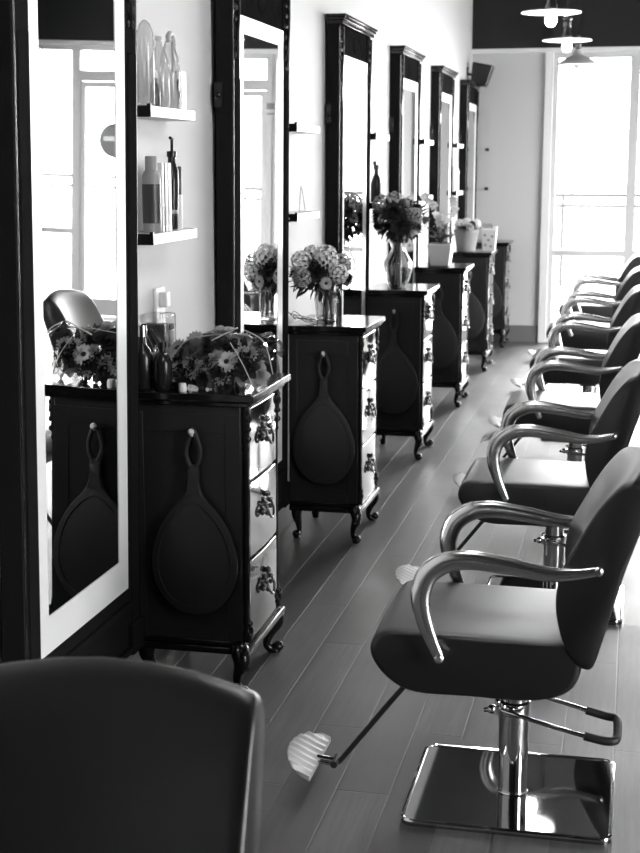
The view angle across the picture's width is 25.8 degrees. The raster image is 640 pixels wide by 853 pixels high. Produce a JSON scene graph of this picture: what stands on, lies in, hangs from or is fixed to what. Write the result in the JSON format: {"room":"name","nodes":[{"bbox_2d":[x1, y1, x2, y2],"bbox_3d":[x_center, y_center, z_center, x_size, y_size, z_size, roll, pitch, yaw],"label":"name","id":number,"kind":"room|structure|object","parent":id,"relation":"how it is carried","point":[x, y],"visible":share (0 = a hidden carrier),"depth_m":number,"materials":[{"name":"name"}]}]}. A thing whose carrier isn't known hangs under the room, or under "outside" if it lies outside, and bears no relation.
{"room":"salon","nodes":[
{"label":"salon","id":0,"kind":"room"},
{"bbox_2d":[147,328,160,351],"bbox_3d":[-0.511,-0.226,4.455,0.095,0.172,0.047,2,11,12],"label":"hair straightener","id":1,"kind":"object","parent":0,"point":[154,346],"visible":0.34,"depth_m":4.44,"materials":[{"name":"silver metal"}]},
{"bbox_2d":[0,0,472,663],"bbox_3d":[-0.408,-1.099,5.360,0.100,3.500,16.500,2,11,12],"label":"wall","id":2,"kind":"structure","parent":0,"point":[439,30],"depth_m":6.44,"materials":[{"name":"grey paint"}]},
{"bbox_2d":[0,0,143,663],"bbox_3d":[-0.655,-0.327,3.791,0.144,2.219,0.883,2,11,12],"label":"wall mirror","id":3,"kind":"object","parent":2,"relation":"attached to","point":[70,554],"visible":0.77,"depth_m":3.71,"materials":[{"name":"black mirror"}]},
{"bbox_2d":[37,0,118,615],"bbox_3d":[-0.659,-0.359,3.792,0.030,1.676,0.545,3,11,12],"label":"mirror glass","id":4,"kind":"object","parent":3,"relation":"attached to","point":[78,40],"depth_m":3.77,"materials":[{"name":"silver metal"}]},
{"bbox_2d":[153,286,169,322],"bbox_3d":[-0.520,-0.398,4.651,0.040,0.130,0.090,2,11,12],"label":"wall socket","id":5,"kind":"object","parent":2,"relation":"attached to","point":[161,298],"visible":0.81,"depth_m":4.62,"materials":[{"name":"white plastic"}]},
{"bbox_2d":[137,103,194,120],"bbox_3d":[-0.511,-0.995,4.442,0.100,0.040,0.443,2,11,12],"label":"wall shelf","id":6,"kind":"object","parent":2,"relation":"attached to","point":[148,112],"visible":0.77,"depth_m":4.37,"materials":[{"name":"white wood"}]},
{"bbox_2d":[136,20,154,105],"bbox_3d":[-0.535,-1.112,4.287,0.056,0.258,0.056,2,11,12],"label":"squeeze bottle","id":7,"kind":"object","parent":6,"relation":"on","point":[137,31],"visible":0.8,"depth_m":4.30,"materials":[{"name":"plastic"}]},
{"bbox_2d":[149,70,160,105],"bbox_3d":[-0.514,-1.049,4.349,0.034,0.112,0.037,2,11,12],"label":"spray bottle","id":8,"kind":"object","parent":6,"relation":"on","point":[157,88],"visible":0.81,"depth_m":4.34,"materials":[{"name":"grey plastic"}]},
{"bbox_2d":[149,36,169,107],"bbox_3d":[-0.507,-1.117,4.415,0.066,0.220,0.066,2,11,12],"label":"lotion bottle","id":9,"kind":"object","parent":6,"relation":"on","point":[157,38],"visible":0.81,"depth_m":4.43,"materials":[{"name":"plastic"}]},
{"bbox_2d":[159,31,180,108],"bbox_3d":[-0.485,-1.147,4.503,0.068,0.247,0.089,-2,11,-12],"label":"bottle","id":10,"kind":"object","parent":6,"relation":"on","point":[170,36],"visible":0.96,"depth_m":4.51,"materials":[{"name":"plastic"}]},
{"bbox_2d":[177,79,180,99],"bbox_3d":[-0.453,-1.082,4.490,0.006,0.066,0.030,2,11,12],"label":"print","id":11,"kind":"object","parent":10,"relation":"attached to","point":[178,81],"depth_m":4.49,"materials":[{"name":"white plastic"}]},
{"bbox_2d":[169,70,185,109],"bbox_3d":[-0.466,-1.099,4.581,0.045,0.125,0.052,2,11,12],"label":"product box","id":12,"kind":"object","parent":6,"relation":"on","point":[173,75],"visible":0.59,"depth_m":4.56,"materials":[{"name":"white plastic"}]},
{"bbox_2d":[138,228,196,244],"bbox_3d":[-0.511,-0.617,4.513,0.100,0.040,0.443,2,11,12],"label":"wall shelf","id":13,"kind":"object","parent":2,"relation":"attached to","point":[151,238],"visible":0.7,"depth_m":4.41,"materials":[{"name":"white wood"}]},
{"bbox_2d":[142,156,161,232],"bbox_3d":[-0.523,-0.720,4.346,0.059,0.235,0.059,2,11,12],"label":"shampoo bottle","id":14,"kind":"object","parent":13,"relation":"on","point":[151,178],"visible":0.98,"depth_m":4.33,"materials":[{"name":"grey plastic"}]},
{"bbox_2d":[157,163,164,231],"bbox_3d":[-0.518,-0.719,4.398,0.056,0.215,0.016,2,11,12],"label":"carton","id":15,"kind":"object","parent":13,"relation":"on","point":[159,165],"visible":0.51,"depth_m":4.38,"materials":[{"name":"white cardboard"}]},
{"bbox_2d":[163,163,168,231],"bbox_3d":[-0.511,-0.725,4.429,0.056,0.215,0.026,2,11,12],"label":"carton","id":16,"kind":"object","parent":13,"relation":"on","point":[164,164],"visible":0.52,"depth_m":4.42,"materials":[{"name":"grey cardboard"}]},
{"bbox_2d":[166,206,167,224],"bbox_3d":[-0.484,-0.667,4.434,0.001,0.060,0.016,2,11,12],"label":"print","id":17,"kind":"object","parent":16,"relation":"attached to","point":[166,206],"depth_m":4.43,"materials":[{"name":"white paper"}]},
{"bbox_2d":[167,163,171,230],"bbox_3d":[-0.504,-0.731,4.462,0.056,0.215,0.030,2,11,12],"label":"carton","id":18,"kind":"object","parent":13,"relation":"on","point":[168,164],"visible":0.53,"depth_m":4.45,"materials":[{"name":"white cardboard"}]},
{"bbox_2d":[170,206,171,224],"bbox_3d":[-0.476,-0.673,4.466,0.001,0.060,0.018,2,11,12],"label":"print","id":19,"kind":"object","parent":18,"relation":"attached to","point":[170,206],"depth_m":4.47,"materials":[{"name":"grey plastic"}]},
{"bbox_2d":[167,136,178,229],"bbox_3d":[-0.483,-0.789,4.540,0.047,0.299,0.056,4,11,21],"label":"pump bottle","id":20,"kind":"object","parent":13,"relation":"on","point":[171,154],"visible":0.72,"depth_m":4.53,"materials":[{"name":"black plastic"}]},
{"bbox_2d":[177,166,182,229],"bbox_3d":[-0.471,-0.749,4.590,0.040,0.204,0.040,2,11,12],"label":"bottle","id":21,"kind":"object","parent":13,"relation":"on","point":[180,215],"visible":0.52,"depth_m":4.58,"materials":[{"name":"white plastic"}]},
{"bbox_2d":[127,505,292,660],"bbox_3d":[-0.365,0.561,5.596,0.014,0.150,16.380,2,11,12],"label":"baseboard","id":22,"kind":"structure","parent":2,"relation":"attached to","point":[285,518],"depth_m":6.39,"materials":[{"name":"black wood"}]},
{"bbox_2d":[214,0,290,511],"bbox_3d":[-0.247,-0.672,5.644,0.122,2.219,0.900,2,11,12],"label":"wall mirror","id":23,"kind":"object","parent":2,"relation":"attached to","point":[251,86],"visible":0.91,"depth_m":5.49,"materials":[{"name":"black mirror"}]},
{"bbox_2d":[243,34,277,372],"bbox_3d":[-0.252,-0.704,5.645,0.030,1.676,0.556,3,11,12],"label":"mirror glass","id":24,"kind":"object","parent":23,"relation":"attached to","point":[260,51],"depth_m":5.59,"materials":[{"name":"silver metal"}]},
{"bbox_2d":[289,122,319,133],"bbox_3d":[-0.099,-1.333,6.255,0.100,0.040,0.443,2,11,12],"label":"wall shelf","id":25,"kind":"object","parent":2,"relation":"attached to","point":[295,128],"visible":0.7,"depth_m":6.20,"materials":[{"name":"white plastic"}]},
{"bbox_2d":[289,211,319,221],"bbox_3d":[-0.099,-0.954,6.326,0.100,0.040,0.443,2,11,12],"label":"wall shelf","id":26,"kind":"object","parent":2,"relation":"attached to","point":[294,216],"visible":0.68,"depth_m":6.25,"materials":[{"name":"white plastic"}]},
{"bbox_2d":[299,186,305,210],"bbox_3d":[-0.081,-1.038,6.370,0.007,0.114,0.126,2,11,12],"label":"wire stand","id":27,"kind":"object","parent":26,"relation":"on","point":[301,188],"visible":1,"depth_m":6.33,"materials":[{"name":"white metal"}]},
{"bbox_2d":[325,13,377,315],"bbox_3d":[0.168,-1.018,7.503,0.120,2.219,0.892,3,11,12],"label":"wall mirror","id":28,"kind":"object","parent":2,"relation":"attached to","point":[349,42],"visible":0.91,"depth_m":7.31,"materials":[{"name":"black mirror"}]},
{"bbox_2d":[343,68,363,315],"bbox_3d":[0.164,-1.050,7.504,0.030,1.676,0.551,3,11,12],"label":"mirror glass","id":29,"kind":"object","parent":28,"relation":"attached to","point":[353,109],"depth_m":7.47,"materials":[{"name":"silver metal"}]},
{"bbox_2d":[370,132,389,140],"bbox_3d":[0.315,-1.672,8.079,0.100,0.040,0.443,2,11,12],"label":"wall shelf","id":30,"kind":"object","parent":2,"relation":"attached to","point":[374,136],"visible":0.7,"depth_m":7.99,"materials":[{"name":"white plastic"}]},
{"bbox_2d":[388,45,425,283],"bbox_3d":[0.576,-1.357,9.319,0.102,2.218,0.874,2,11,12],"label":"wall mirror","id":31,"kind":"object","parent":2,"relation":"attached to","point":[405,66],"visible":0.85,"depth_m":9.05,"materials":[{"name":"black mirror"}]},
{"bbox_2d":[401,88,415,283],"bbox_3d":[0.571,-1.388,9.320,0.030,1.676,0.540,2,11,12],"label":"mirror glass","id":32,"kind":"object","parent":31,"relation":"attached to","point":[409,94],"depth_m":9.27,"materials":[{"name":"silver metal"}]},
{"bbox_2d":[420,139,433,144],"bbox_3d":[0.721,-2.004,9.863,0.100,0.040,0.443,2,11,12],"label":"wall shelf","id":33,"kind":"object","parent":2,"relation":"attached to","point":[422,141],"visible":0.67,"depth_m":9.72,"materials":[{"name":"white plastic"}]},
{"bbox_2d":[428,65,457,262],"bbox_3d":[0.968,-1.678,11.046,0.102,2.218,0.874,2,11,12],"label":"wall mirror","id":34,"kind":"object","parent":2,"relation":"attached to","point":[443,78],"visible":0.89,"depth_m":10.73,"materials":[{"name":"black mirror"}]},
{"bbox_2d":[439,101,449,242],"bbox_3d":[0.963,-1.710,11.047,0.030,1.676,0.540,2,11,12],"label":"mirror glass","id":35,"kind":"object","parent":34,"relation":"attached to","point":[445,111],"depth_m":11.01,"materials":[{"name":"silver metal"}]},
{"bbox_2d":[452,191,462,195],"bbox_3d":[1.115,-1.949,11.670,0.100,0.040,0.443,2,11,12],"label":"wall shelf","id":36,"kind":"object","parent":2,"relation":"attached to","point":[454,193],"visible":0.58,"depth_m":11.51,"materials":[{"name":"white plastic"}]},
{"bbox_2d":[452,167,456,190],"bbox_3d":[1.105,-2.048,11.583,0.056,0.200,0.056,2,11,12],"label":"products","id":37,"kind":"object","parent":36,"relation":"on","point":[454,178],"visible":0.55,"depth_m":11.56,"materials":[{"name":"white plastic"}]},
{"bbox_2d":[455,162,458,190],"bbox_3d":[1.144,-2.100,11.752,0.048,0.240,0.048,2,11,12],"label":"products","id":38,"kind":"object","parent":36,"relation":"on","point":[456,163],"visible":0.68,"depth_m":11.73,"materials":[{"name":"white plastic"}]},
{"bbox_2d":[453,143,463,147],"bbox_3d":[1.115,-2.327,11.600,0.100,0.040,0.443,2,11,12],"label":"wall shelf","id":39,"kind":"object","parent":2,"relation":"attached to","point":[455,145],"visible":0.59,"depth_m":11.42,"materials":[{"name":"white plastic"}]},
{"bbox_2d":[458,79,480,228],"bbox_3d":[1.356,-1.996,12.754,0.102,2.218,0.874,2,11,12],"label":"wall mirror","id":40,"kind":"object","parent":2,"relation":"attached to","point":[469,93],"visible":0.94,"depth_m":12.39,"materials":[{"name":"black mirror"}]},
{"bbox_2d":[467,110,474,220],"bbox_3d":[1.351,-2.027,12.755,0.030,1.676,0.540,2,11,12],"label":"mirror glass","id":41,"kind":"object","parent":40,"relation":"attached to","point":[471,123],"depth_m":12.73,"materials":[{"name":"silver metal"}]},
{"bbox_2d":[467,62,494,86],"bbox_3d":[1.437,-3.178,12.652,0.266,0.216,0.215,2,11,12],"label":"wall speaker","id":42,"kind":"object","parent":2,"relation":"attached to","point":[481,73],"visible":0.84,"depth_m":12.56,"materials":[{"name":"black plastic"}]},
{"bbox_3d":[0.315,-1.294,8.149,0.100,0.040,0.443,2,11,12],"label":"wall shelf","id":43,"kind":"object","parent":2,"relation":"attached to","visible":0},
{"bbox_2d":[370,161,381,201],"bbox_3d":[0.323,-1.415,8.094,0.066,0.232,0.088,2,11,12],"label":"bottle","id":44,"kind":"object","parent":43,"relation":"on","point":[376,185],"visible":0.84,"depth_m":8.08,"materials":[{"name":"black plastic"}]},
{"bbox_2d":[156,341,639,852],"bbox_3d":[1.885,0.774,5.135,4.820,0.100,16.600,2,11,12],"label":"floor","id":45,"kind":"structure","parent":0,"point":[337,592],"depth_m":4.60,"materials":[{"name":"grey wood"}]},
{"bbox_2d":[0,657,264,852],"bbox_3d":[-0.377,0.885,1.680,0.495,0.946,0.944,1,11,7],"label":"chair","id":46,"kind":"object","parent":45,"relation":"on","point":[98,754],"visible":1,"depth_m":1.96,"materials":[{"name":"black leather"}]},
{"bbox_2d":[139,373,290,688],"bbox_3d":[-0.356,0.326,4.591,0.418,1.003,0.503,2,11,12],"label":"base cabinet","id":47,"kind":"object","parent":45,"relation":"on","point":[236,427],"depth_m":4.40,"materials":[{"name":"grey paint"}]},
{"bbox_2d":[138,323,152,389],"bbox_3d":[-0.553,-0.218,4.358,0.068,0.204,0.068,2,11,12],"label":"glass bottle","id":48,"kind":"object","parent":47,"relation":"on","point":[145,357],"visible":0.7,"depth_m":4.34,"materials":[{"name":"black glass"}]},
{"bbox_2d":[145,312,175,353],"bbox_3d":[-0.528,-0.261,4.558,0.095,0.215,0.110,2,11,12],"label":"canister","id":49,"kind":"object","parent":47,"relation":"on","point":[165,332],"visible":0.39,"depth_m":4.51,"materials":[{"name":"clear glass"}]},
{"bbox_2d":[153,341,172,390],"bbox_3d":[-0.488,-0.188,4.344,0.060,0.150,0.060,2,11,12],"label":"bottle","id":50,"kind":"object","parent":47,"relation":"on","point":[162,363],"visible":1,"depth_m":4.33,"materials":[{"name":"black glass"}]},
{"bbox_2d":[152,427,237,613],"bbox_3d":[-0.392,0.296,4.360,0.279,0.599,0.020,2,11,12],"label":"mirror","id":51,"kind":"object","parent":47,"relation":"hanging from","point":[195,561],"visible":1,"depth_m":4.37,"materials":[{"name":"grey mirror"}]},
{"bbox_2d":[152,325,285,388],"bbox_3d":[-0.308,-0.233,4.472,0.401,0.208,0.327,3,11,17],"label":"bouquet","id":52,"kind":"object","parent":47,"relation":"on","point":[220,355],"visible":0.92,"depth_m":4.37,"materials":[{"name":"black plant"}]},
{"bbox_2d":[288,314,384,543],"bbox_3d":[0.075,0.005,6.388,0.362,0.978,0.503,2,11,12],"label":"base cabinet","id":53,"kind":"object","parent":45,"relation":"on","point":[350,342],"visible":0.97,"depth_m":6.20,"materials":[{"name":"grey paint"}]},
{"bbox_2d":[288,311,319,323],"bbox_3d":[-0.080,-0.491,6.221,0.133,0.054,0.123,2,11,12],"label":"twigs","id":54,"kind":"object","parent":53,"relation":"on","point":[310,319],"visible":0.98,"depth_m":6.22,"materials":[{"name":"grey plant"}]},
{"bbox_2d":[293,350,354,483],"bbox_3d":[0.017,-0.039,6.159,0.279,0.599,0.020,2,11,12],"label":"mirror","id":55,"kind":"object","parent":53,"relation":"hanging from","point":[323,442],"visible":1,"depth_m":6.17,"materials":[{"name":"grey mirror"}]},
{"bbox_2d":[314,285,336,321],"bbox_3d":[0.026,-0.557,6.279,0.104,0.165,0.104,2,11,12],"label":"vase","id":56,"kind":"object","parent":53,"relation":"on","point":[335,286],"visible":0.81,"depth_m":6.27,"materials":[{"name":"clear glass"}]},
{"bbox_2d":[289,244,355,317],"bbox_3d":[-0.010,-0.654,6.273,0.333,0.330,0.301,-2,11,-12],"label":"flower bouquet","id":57,"kind":"object","parent":56,"relation":"in","point":[318,268],"visible":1,"depth_m":6.17,"materials":[{"name":"white plant"}]},
{"bbox_2d":[365,283,438,459],"bbox_3d":[0.476,-0.323,8.153,0.362,0.978,0.503,2,11,12],"label":"base cabinet","id":58,"kind":"object","parent":45,"relation":"on","point":[413,304],"visible":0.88,"depth_m":7.94,"materials":[{"name":"grey paint"}]},
{"bbox_2d":[377,309,417,413],"bbox_3d":[0.418,-0.367,7.924,0.279,0.599,0.020,2,11,12],"label":"mirror","id":59,"kind":"object","parent":58,"relation":"hanging from","point":[397,382],"visible":0.84,"depth_m":7.93,"materials":[{"name":"grey mirror"}]},
{"bbox_2d":[383,239,412,287],"bbox_3d":[0.445,-0.931,7.990,0.168,0.275,0.168,2,11,12],"label":"vase","id":60,"kind":"object","parent":58,"relation":"on","point":[385,266],"visible":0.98,"depth_m":7.97,"materials":[{"name":"clear glass"}]},
{"bbox_2d":[371,191,431,284],"bbox_3d":[0.453,-1.071,7.961,0.374,0.531,0.388,2,11,12],"label":"flower bouquet","id":61,"kind":"object","parent":60,"relation":"in","point":[404,217],"visible":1,"depth_m":7.87,"materials":[{"name":"grey plant"}]},
{"bbox_2d":[414,263,473,406],"bbox_3d":[0.875,-0.650,9.909,0.362,0.978,0.503,2,11,12],"label":"base cabinet","id":62,"kind":"object","parent":45,"relation":"on","point":[454,279],"visible":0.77,"depth_m":9.69,"materials":[{"name":"grey paint"}]},
{"bbox_2d":[427,242,453,266],"bbox_3d":[0.839,-1.197,9.738,0.168,0.158,0.168,2,11,12],"label":"orchid pot","id":63,"kind":"object","parent":62,"relation":"on","point":[440,254],"visible":1,"depth_m":9.67,"materials":[{"name":"white ceramic"}]},
{"bbox_2d":[420,192,462,242],"bbox_3d":[0.850,-1.444,9.684,0.302,0.353,0.267,-1,11,-8],"label":"orchid plant","id":64,"kind":"object","parent":63,"relation":"on","point":[425,197],"visible":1,"depth_m":9.68,"materials":[{"name":"grey plant"}]},
{"bbox_2d":[432,283,457,368],"bbox_3d":[0.816,-0.694,9.680,0.279,0.599,0.020,2,11,12],"label":"mirror","id":65,"kind":"object","parent":62,"relation":"hanging from","point":[445,343],"visible":0.7,"depth_m":9.68,"materials":[{"name":"grey mirror"}]},
{"bbox_2d":[287,445,639,844],"bbox_3d":[0.378,0.511,3.688,0.944,0.946,0.557,2,11,12],"label":"chair","id":66,"kind":"object","parent":45,"relation":"on","point":[515,647],"visible":1,"depth_m":3.56,"materials":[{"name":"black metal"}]},
{"bbox_2d":[451,249,497,371],"bbox_3d":[1.258,-0.964,11.598,0.362,0.978,0.503,2,11,12],"label":"base cabinet","id":67,"kind":"object","parent":45,"relation":"on","point":[481,283],"visible":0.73,"depth_m":11.38,"materials":[{"name":"grey paint"}]},
{"bbox_2d":[454,229,478,251],"bbox_3d":[1.194,-1.520,11.431,0.204,0.175,0.204,2,11,12],"label":"flower pot","id":68,"kind":"object","parent":67,"relation":"on","point":[466,241],"visible":0.94,"depth_m":11.36,"materials":[{"name":"white ceramic"}]},
{"bbox_2d":[450,218,480,231],"bbox_3d":[1.192,-1.645,11.412,0.258,0.116,0.257,2,11,12],"label":"flowers","id":69,"kind":"object","parent":68,"relation":"in","point":[465,224],"visible":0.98,"depth_m":11.37,"materials":[{"name":"white plant"}]},
{"bbox_2d":[468,270,484,338],"bbox_3d":[1.200,-1.008,11.369,0.279,0.599,0.020,2,11,12],"label":"mirror","id":70,"kind":"object","parent":67,"relation":"hanging from","point":[476,317],"visible":0.3,"depth_m":11.37,"materials":[{"name":"grey mirror"}]},
{"bbox_2d":[481,223,497,250],"bbox_3d":[1.385,-1.550,11.444,0.124,0.228,0.093,2,11,12],"label":"bag","id":71,"kind":"object","parent":67,"relation":"on","point":[489,232],"visible":1,"depth_m":11.41,"materials":[{"name":"white paper"}]},
{"bbox_2d":[476,240,513,347],"bbox_3d":[1.596,-1.241,13.085,0.362,0.978,0.503,2,11,12],"label":"base cabinet","id":72,"kind":"object","parent":45,"relation":"on","point":[500,323],"visible":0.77,"depth_m":12.89,"materials":[{"name":"grey paint"}]},
{"bbox_2d":[492,281,501,317],"bbox_3d":[1.538,-1.285,12.856,0.279,0.599,0.020,2,11,12],"label":"mirror","id":73,"kind":"object","parent":72,"relation":"hanging from","point":[497,297],"visible":0.19,"depth_m":12.85,"materials":[{"name":"grey mirror"}]},
{"bbox_2d":[396,359,639,624],"bbox_3d":[0.762,0.203,5.347,0.944,0.946,0.557,2,11,12],"label":"chair","id":74,"kind":"object","parent":45,"relation":"on","point":[553,486],"visible":0.72,"depth_m":5.14,"materials":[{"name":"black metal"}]},
{"bbox_2d":[453,313,639,486],"bbox_3d":[1.146,-0.108,7.015,0.944,0.946,0.557,2,11,12],"label":"chair","id":75,"kind":"object","parent":45,"relation":"on","point":[625,347],"visible":0.57,"depth_m":6.79,"materials":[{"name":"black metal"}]},
{"bbox_2d":[488,285,639,440],"bbox_3d":[1.525,-0.419,8.685,0.944,0.946,0.557,2,11,12],"label":"chair","id":76,"kind":"object","parent":45,"relation":"on","point":[629,306],"visible":0.41,"depth_m":8.45,"materials":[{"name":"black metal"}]},
{"bbox_2d":[511,266,639,391],"bbox_3d":[1.884,-0.715,10.278,0.944,0.946,0.557,2,11,12],"label":"chair","id":77,"kind":"object","parent":45,"relation":"on","point":[574,338],"visible":0.48,"depth_m":10.05,"materials":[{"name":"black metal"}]},
{"bbox_2d":[527,252,639,355],"bbox_3d":[2.252,-1.019,11.910,0.944,0.946,0.557,2,11,12],"label":"chair","id":78,"kind":"object","parent":45,"relation":"on","point":[633,262],"visible":0.3,"depth_m":11.65,"materials":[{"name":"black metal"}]},
{"bbox_2d":[472,53,545,341],"bbox_3d":[3.679,-2.072,12.776,4.620,2.700,0.100,2,11,12],"label":"wall","id":79,"kind":"structure","parent":0,"point":[511,106],"depth_m":13.09,"materials":[{"name":"grey paint"}]},
{"bbox_2d":[492,325,537,341],"bbox_3d":[1.745,-0.892,13.375,0.660,0.160,0.015,2,11,12],"label":"baseboard","id":80,"kind":"structure","parent":79,"relation":"attached to","point":[517,333],"depth_m":13.33,"materials":[{"name":"grey"}]},
{"bbox_2d":[538,52,553,342],"bbox_3d":[2.116,-2.118,13.107,0.075,2.670,0.130,2,11,12],"label":"trim","id":81,"kind":"structure","parent":79,"relation":"attached to","point":[549,64],"depth_m":13.04,"materials":[{"name":"white"}]},
{"bbox_2d":[472,46,639,53],"bbox_3d":[3.673,-3.385,12.507,4.620,0.040,0.150,2,11,12],"label":"trim","id":82,"kind":"structure","parent":79,"relation":"attached to","point":[625,48],"depth_m":12.79,"materials":[{"name":"white"}]},
{"bbox_2d":[472,0,639,48],"bbox_3d":[3.674,-3.794,12.436,4.620,0.790,0.140,2,11,12],"label":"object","id":83,"kind":"object","parent":79,"relation":"attached to","point":[497,24],"depth_m":12.75,"materials":[{"name":"black paint"}]},
{"bbox_2d":[546,51,635,341],"bbox_3d":[2.512,-2.103,13.024,0.735,2.670,0.060,2,11,12],"label":"window","id":84,"kind":"structure","parent":79,"relation":"in","point":[632,54],"depth_m":12.96,"materials":[{"name":"grey"}]},
{"bbox_2d":[628,51,639,259],"bbox_3d":[3.162,-2.077,12.882,0.595,2.670,0.060,2,11,12],"label":"window","id":85,"kind":"structure","parent":79,"relation":"in","point":[631,252],"depth_m":12.84,"materials":[{"name":"grey"}]},
{"bbox_3d":[1.885,-2.766,4.477,4.820,0.100,16.600,2,11,12],"label":"ceiling","id":86,"kind":"structure","parent":0,"visible":0},
{"bbox_2d":[521,0,581,26],"bbox_3d":[1.323,-2.813,7.931,0.344,1.060,0.344,2,11,12],"label":"pendant lamp","id":87,"kind":"object","parent":86,"relation":"hanging from","point":[551,10],"visible":1,"depth_m":7.99,"materials":[{"name":"white ceramic"}]},
{"bbox_2d":[545,0,557,7],"bbox_3d":[1.323,-2.478,7.993,0.072,0.187,0.072,2,11,12],"label":"socket","id":88,"kind":"object","parent":87,"relation":"attached to","point":[550,3],"depth_m":7.98,"materials":[{"name":"silver metal"}]},
{"bbox_2d":[542,0,591,51],"bbox_3d":[1.726,-3.143,9.706,0.344,1.060,0.344,2,11,12],"label":"pendant lamp","id":89,"kind":"object","parent":86,"relation":"hanging from","point":[566,39],"visible":0.84,"depth_m":9.76,"materials":[{"name":"white ceramic"}]},
{"bbox_2d":[562,15,572,36],"bbox_3d":[1.726,-2.809,9.768,0.072,0.187,0.072,2,11,12],"label":"socket","id":90,"kind":"object","parent":89,"relation":"attached to","point":[567,24],"depth_m":9.75,"materials":[{"name":"silver metal"}]},
{"bbox_2d":[557,0,597,69],"bbox_3d":[2.130,-3.474,11.481,0.332,1.060,0.332,2,11,12],"label":"pendant lamp","id":91,"kind":"object","parent":86,"relation":"hanging from","point":[577,59],"visible":0.89,"depth_m":11.51,"materials":[{"name":"grey plastic"}]},
{"bbox_2d":[575,34,581,48],"bbox_3d":[2.130,-3.139,11.543,0.072,0.187,0.072,2,11,12],"label":"socket","id":92,"kind":"object","parent":91,"relation":"attached to","point":[578,45],"depth_m":11.52,"materials":[{"name":"silver metal"}]},
{"label":"outside","id":93,"kind":"structure","parent":0,"visible":0},
{"bbox_2d":[551,208,639,321],"bbox_3d":[6.311,-1.800,19.076,64.000,0.100,80.000,2,11,12],"label":"ground","id":94,"kind":"structure","parent":93,"point":[559,294],"depth_m":30.30,"materials":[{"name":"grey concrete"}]},
{"bbox_2d":[553,193,639,286],"bbox_3d":[6.799,-2.468,18.841,15.000,1.300,0.050,2,11,12],"label":"terrace railing","id":95,"kind":"object","parent":94,"relation":"on","point":[562,205],"visible":0.19,"depth_m":19.45,"materials":[{"name":"grey metal"}]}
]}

